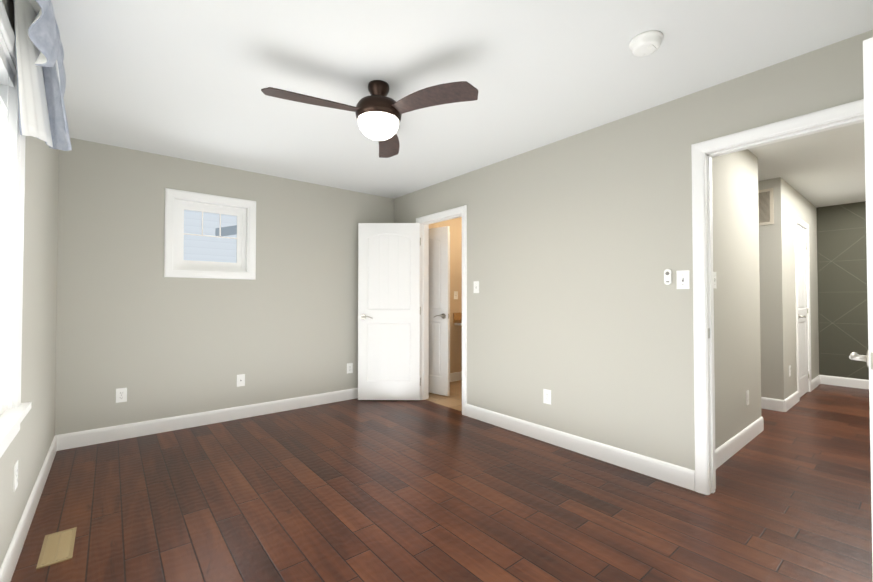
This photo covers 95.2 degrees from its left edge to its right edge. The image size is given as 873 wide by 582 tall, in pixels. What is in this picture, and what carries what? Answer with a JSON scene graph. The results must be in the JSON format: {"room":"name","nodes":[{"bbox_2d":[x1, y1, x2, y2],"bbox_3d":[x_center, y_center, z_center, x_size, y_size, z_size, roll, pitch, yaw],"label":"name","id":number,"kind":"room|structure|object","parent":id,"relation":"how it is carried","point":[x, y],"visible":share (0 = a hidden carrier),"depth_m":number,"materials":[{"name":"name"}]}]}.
{"room":"empty bedroom","nodes":[
{"label":"empty bedroom","id":0,"kind":"room"},
{"bbox_2d":[0,0,58,567],"bbox_3d":[-1.482,-0.031,1.210,0.120,2.440,4.984,1,-1,-39],"label":"wall","id":1,"kind":"structure","parent":0,"point":[29,446],"depth_m":2.21,"materials":[{"name":"paint"}]},
{"bbox_2d":[13,460,17,491],"bbox_3d":[-1.876,0.819,1.779,0.007,0.116,0.072,1,-1,-39],"label":"electrical outlet","id":2,"kind":"object","parent":1,"relation":"attached to","point":[15,482],"visible":1,"depth_m":1.76,"materials":[{"name":"white plastic"}]},
{"bbox_2d":[0,0,31,457],"bbox_3d":[-1.365,-0.214,1.109,0.168,1.629,1.717,1,-1,-39],"label":"window","id":3,"kind":"structure","parent":1,"relation":"in","point":[13,414],"depth_m":1.71,"materials":[{"name":"white"}]},
{"bbox_2d":[0,42,13,414],"bbox_3d":[-1.367,-0.232,1.108,0.056,1.430,1.495,1,-1,-39],"label":"window blinds","id":4,"kind":"object","parent":3,"relation":"attached to","point":[6,75],"visible":1,"depth_m":1.63,"materials":[{"name":"white"}]},
{"bbox_2d":[0,434,59,581],"bbox_3d":[-1.741,1.136,1.614,0.014,0.120,3.759,1,-1,-39],"label":"baseboard","id":5,"kind":"structure","parent":1,"relation":"attached to","point":[8,566],"depth_m":1.98,"materials":[{"name":"white wood"}]},
{"bbox_2d":[13,0,71,150],"bbox_3d":[-1.306,-0.952,1.239,0.173,0.562,2.168,1,-1,-39],"label":"swag valance","id":6,"kind":"object","parent":1,"relation":"attached to","point":[41,78],"visible":1,"depth_m":1.68,"materials":[{"name":"fabric"}]},
{"bbox_2d":[55,138,393,434],"bbox_3d":[-1.729,0.019,4.149,3.216,2.440,0.120,1,-1,-39],"label":"wall","id":7,"kind":"structure","parent":0,"point":[144,331],"depth_m":3.63,"materials":[{"name":"paint"}]},
{"bbox_2d":[116,388,126,402],"bbox_3d":[-2.624,0.859,3.320,0.072,0.116,0.007,1,-1,-39],"label":"electrical outlet","id":8,"kind":"object","parent":7,"relation":"attached to","point":[121,394],"visible":1,"depth_m":3.32,"materials":[{"name":"white plastic"}]},
{"bbox_2d":[60,388,357,449],"bbox_3d":[-1.722,1.178,4.048,3.066,0.120,0.014,1,-1,-39],"label":"baseboard","id":9,"kind":"structure","parent":7,"relation":"attached to","point":[131,430],"depth_m":3.64,"materials":[{"name":"white wood"}]},
{"bbox_2d":[164,188,255,279],"bbox_3d":[-2.145,-0.522,3.807,0.762,0.790,0.138,1,-1,-39],"label":"window","id":10,"kind":"structure","parent":7,"relation":"in","point":[241,213],"depth_m":3.77,"materials":[{"name":"white wood"}]},
{"bbox_2d":[237,374,244,386],"bbox_3d":[-1.913,0.864,3.898,0.072,0.116,0.013,1,-1,-39],"label":"outlet","id":11,"kind":"object","parent":7,"relation":"attached to","point":[240,379],"visible":1,"depth_m":3.90,"materials":[{"name":"white plastic"}]},
{"bbox_2d":[347,363,352,373],"bbox_3d":[-1.009,0.887,4.640,0.072,0.116,0.007,1,-1,-39],"label":"electrical outlet","id":12,"kind":"object","parent":7,"relation":"attached to","point":[349,367],"visible":1,"depth_m":4.64,"materials":[{"name":"white plastic"}]},
{"bbox_2d":[11,384,872,581],"bbox_3d":[1.631,1.272,3.733,8.160,0.080,4.984,1,-1,-39],"label":"floor","id":13,"kind":"structure","parent":0,"point":[354,490],"depth_m":2.24,"materials":[{"name":"brown wood"}]},
{"bbox_2d":[36,527,76,568],"bbox_3d":[-1.782,1.198,1.877,0.115,0.008,0.310,1,-1,-39],"label":"floor vent","id":14,"kind":"object","parent":13,"relation":"in","point":[57,547],"visible":1,"depth_m":1.86,"materials":[{"name":"beige metal"}]},
{"bbox_2d":[425,380,461,410],"bbox_3d":[0.784,1.296,5.049,1.964,0.078,1.874,1,-1,-39],"label":"floor","id":15,"kind":"structure","parent":0,"point":[453,400],"depth_m":4.71,"materials":[{"name":"beige tile"}]},
{"bbox_2d":[453,313,461,325],"bbox_3d":[0.758,0.782,5.733,0.890,0.970,0.552,1,-1,-39],"label":"bathroom vanity","id":16,"kind":"object","parent":15,"relation":"on","point":[457,318],"visible":0.06,"depth_m":5.67,"materials":[{"name":"white"}]},
{"bbox_2d":[51,0,872,207],"bbox_3d":[1.631,-1.257,3.776,8.160,0.100,4.984,1,-1,-39],"label":"ceiling","id":17,"kind":"structure","parent":0,"point":[187,79],"depth_m":2.24,"materials":[{"name":"white paint"}]},
{"bbox_2d":[261,80,477,157],"bbox_3d":[-0.399,-1.074,2.278,1.074,0.317,1.133,1,-1,-39],"label":"ceiling fan","id":18,"kind":"object","parent":17,"relation":"hanging from","point":[378,112],"visible":1,"depth_m":2.25,"materials":[{"name":"brown wood"}]},
{"bbox_2d":[629,30,662,56],"bbox_3d":[1.030,-1.212,1.960,0.150,0.052,0.150,1,-1,-39],"label":"smoke detector","id":19,"kind":"object","parent":17,"relation":"attached to","point":[646,43],"visible":1,"depth_m":1.92,"materials":[{"name":"white plastic"}]},
{"bbox_2d":[394,30,872,469],"bbox_3d":[1.429,0.011,4.235,2.024,2.620,5.984,1,-1,-39],"label":"wall","id":20,"kind":"structure","parent":0,"point":[579,244],"depth_m":2.90,"materials":[{"name":"paint"}]},
{"bbox_2d":[358,223,420,399],"bbox_3d":[-0.544,0.220,4.600,0.576,2.030,0.492,1,-1,-39],"label":"bathroom door","id":21,"kind":"structure","parent":20,"relation":"in","point":[389,310],"depth_m":4.58,"materials":[{"name":"white wood"}]},
{"bbox_2d":[429,226,449,395],"bbox_3d":[-0.095,0.227,4.986,0.225,2.030,0.655,1,-1,-39],"label":"bathroom door","id":22,"kind":"structure","parent":20,"relation":"in","point":[439,310],"depth_m":4.84,"materials":[{"name":"white wood"}]},
{"bbox_2d":[416,205,466,415],"bbox_3d":[0.082,0.185,4.375,0.157,2.116,0.852,1,-1,-39],"label":"door frame","id":23,"kind":"structure","parent":20,"relation":"attached to","point":[441,216],"depth_m":4.61,"materials":[{"name":"white wood"}]},
{"bbox_2d":[450,371,461,381],"bbox_3d":[0.559,1.210,5.913,0.954,0.120,0.014,1,-1,-39],"label":"baseboard","id":24,"kind":"structure","parent":20,"relation":"attached to","point":[456,376],"depth_m":5.66,"materials":[{"name":"white wood"}]},
{"bbox_2d":[454,291,457,298],"bbox_3d":[0.282,0.046,5.704,0.072,0.116,0.017,1,-1,-39],"label":"bathroom light switch","id":25,"kind":"object","parent":20,"relation":"attached to","point":[455,294],"visible":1,"depth_m":5.71,"materials":[{"name":"white plastic"}]},
{"bbox_2d":[474,281,478,292],"bbox_3d":[0.385,-0.048,3.901,0.017,0.116,0.072,1,-1,-39],"label":"bathroom light switch","id":26,"kind":"object","parent":20,"relation":"attached to","point":[476,286],"visible":1,"depth_m":3.90,"materials":[{"name":"white plastic"}]},
{"bbox_2d":[543,389,550,404],"bbox_3d":[0.905,0.855,3.257,0.007,0.116,0.072,1,-1,-39],"label":"electrical outlet","id":27,"kind":"object","parent":20,"relation":"attached to","point":[546,396],"visible":1,"depth_m":3.26,"materials":[{"name":"white plastic"}]},
{"bbox_2d":[466,404,694,490],"bbox_3d":[0.937,1.164,3.207,0.014,0.120,2.012,1,-1,-39],"label":"baseboard","id":28,"kind":"structure","parent":20,"relation":"attached to","point":[677,475],"depth_m":2.93,"materials":[{"name":"white wood"}]},
{"bbox_2d":[664,269,671,284],"bbox_3d":[1.484,-0.097,2.555,0.020,0.102,0.042,1,-1,-39],"label":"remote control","id":29,"kind":"object","parent":20,"relation":"attached to","point":[667,276],"visible":1,"depth_m":2.55,"materials":[{"name":"white plastic"}]},
{"bbox_2d":[676,270,689,288],"bbox_3d":[1.538,-0.077,2.490,0.017,0.116,0.072,1,-1,-39],"label":"switch","id":30,"kind":"object","parent":20,"relation":"attached to","point":[683,279],"visible":1,"depth_m":2.49,"materials":[{"name":"white plastic"}]},
{"bbox_2d":[691,99,863,494],"bbox_3d":[1.929,0.144,2.117,0.157,2.121,0.956,1,-1,-39],"label":"door frame","id":31,"kind":"structure","parent":20,"relation":"attached to","point":[703,153],"depth_m":2.40,"materials":[{"name":"white wood"}]},
{"bbox_2d":[849,37,872,567],"bbox_3d":[1.776,0.168,1.562,0.826,2.030,0.167,1,-1,-39],"label":"bedroom door","id":32,"kind":"structure","parent":20,"relation":"in","point":[868,91],"depth_m":1.33,"materials":[{"name":"white wood"}]},
{"bbox_2d":[712,149,818,449],"bbox_3d":[3.006,0.029,4.708,4.824,2.440,1.620,1,-1,-39],"label":"wall","id":33,"kind":"structure","parent":0,"point":[754,315],"depth_m":3.48,"materials":[{"name":"paint"}]},
{"bbox_2d":[713,272,716,287],"bbox_3d":[1.954,-0.084,2.792,0.072,0.116,0.017,1,-1,-39],"label":"light switch","id":34,"kind":"object","parent":33,"relation":"attached to","point":[714,280],"visible":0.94,"depth_m":2.79,"materials":[{"name":"white plastic"}]},
{"bbox_2d":[715,416,763,468],"bbox_3d":[2.286,1.161,3.041,1.625,0.120,0.020,1,-1,-39],"label":"baseboard","id":35,"kind":"structure","parent":33,"relation":"attached to","point":[733,445],"depth_m":3.06,"materials":[{"name":"white wood"}]},
{"bbox_2d":[746,390,748,405],"bbox_3d":[2.558,0.870,3.277,0.072,0.116,0.007,1,-1,-39],"label":"outlet","id":36,"kind":"object","parent":33,"relation":"attached to","point":[747,397],"visible":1,"depth_m":3.27,"materials":[{"name":"white plastic"}]},
{"bbox_2d":[758,188,773,224],"bbox_3d":[3.436,-0.907,4.352,0.009,0.380,0.380,1,-1,-39],"label":"air vent","id":37,"kind":"object","parent":33,"relation":"in","point":[766,205],"visible":0.4,"depth_m":4.25,"materials":[{"name":"beige metal"}]},
{"bbox_2d":[761,397,787,411],"bbox_3d":[3.122,1.189,4.696,0.014,0.120,1.514,1,-1,-39],"label":"baseboard","id":38,"kind":"structure","parent":33,"relation":"attached to","point":[766,403],"depth_m":4.17,"materials":[{"name":"white wood"}]},
{"bbox_2d":[786,391,798,409],"bbox_3d":[3.872,1.183,4.341,0.638,0.120,0.014,1,-1,-39],"label":"baseboard","id":39,"kind":"structure","parent":33,"relation":"attached to","point":[793,399],"depth_m":4.35,"materials":[{"name":"white wood"}]},
{"bbox_2d":[794,216,811,400],"bbox_3d":[4.394,0.191,4.859,0.802,2.121,0.138,1,-1,-39],"label":"door frame","id":40,"kind":"structure","parent":33,"relation":"attached to","point":[801,223],"depth_m":5.01,"materials":[{"name":"white wood"}]},
{"bbox_2d":[797,225,808,396],"bbox_3d":[4.413,0.224,4.836,0.674,2.030,0.153,1,-1,-39],"label":"closet door","id":41,"kind":"structure","parent":33,"relation":"in","point":[802,312],"depth_m":4.86,"materials":[{"name":"white wood"}]},
{"bbox_2d":[811,375,823,389],"bbox_3d":[5.008,1.199,5.269,0.688,0.120,0.014,1,-1,-39],"label":"baseboard","id":42,"kind":"structure","parent":33,"relation":"attached to","point":[818,380],"depth_m":5.34,"materials":[{"name":"white wood"}]},
{"bbox_2d":[816,201,868,379],"bbox_3d":[5.327,0.044,5.585,0.120,2.440,2.960,1,-1,-39],"label":"wall","id":43,"kind":"structure","parent":0,"point":[842,285],"depth_m":5.34,"materials":[{"name":"grey paint"}]},
{"bbox_2d":[824,375,868,388],"bbox_3d":[5.702,1.194,5.000,0.014,0.120,1.310,1,-1,-39],"label":"baseboard","id":44,"kind":"structure","parent":43,"relation":"attached to","point":[829,380],"depth_m":5.30,"materials":[{"name":"white wood"}]},
{"label":"outside","id":45,"kind":"structure","parent":0,"visible":0},
{"bbox_2d":[184,210,236,262],"bbox_3d":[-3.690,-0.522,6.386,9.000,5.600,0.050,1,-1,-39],"label":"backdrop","id":46,"kind":"structure","parent":45,"point":[197,248],"depth_m":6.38,"materials":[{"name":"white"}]},
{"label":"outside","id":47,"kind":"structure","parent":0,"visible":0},
{"bbox_2d":[215,225,236,235],"bbox_3d":[-2.148,-1.007,5.903,1.967,0.591,0.660,1,-1,-29],"label":"roof edge","id":48,"kind":"structure","parent":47,"point":[228,230],"depth_m":5.21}
]}

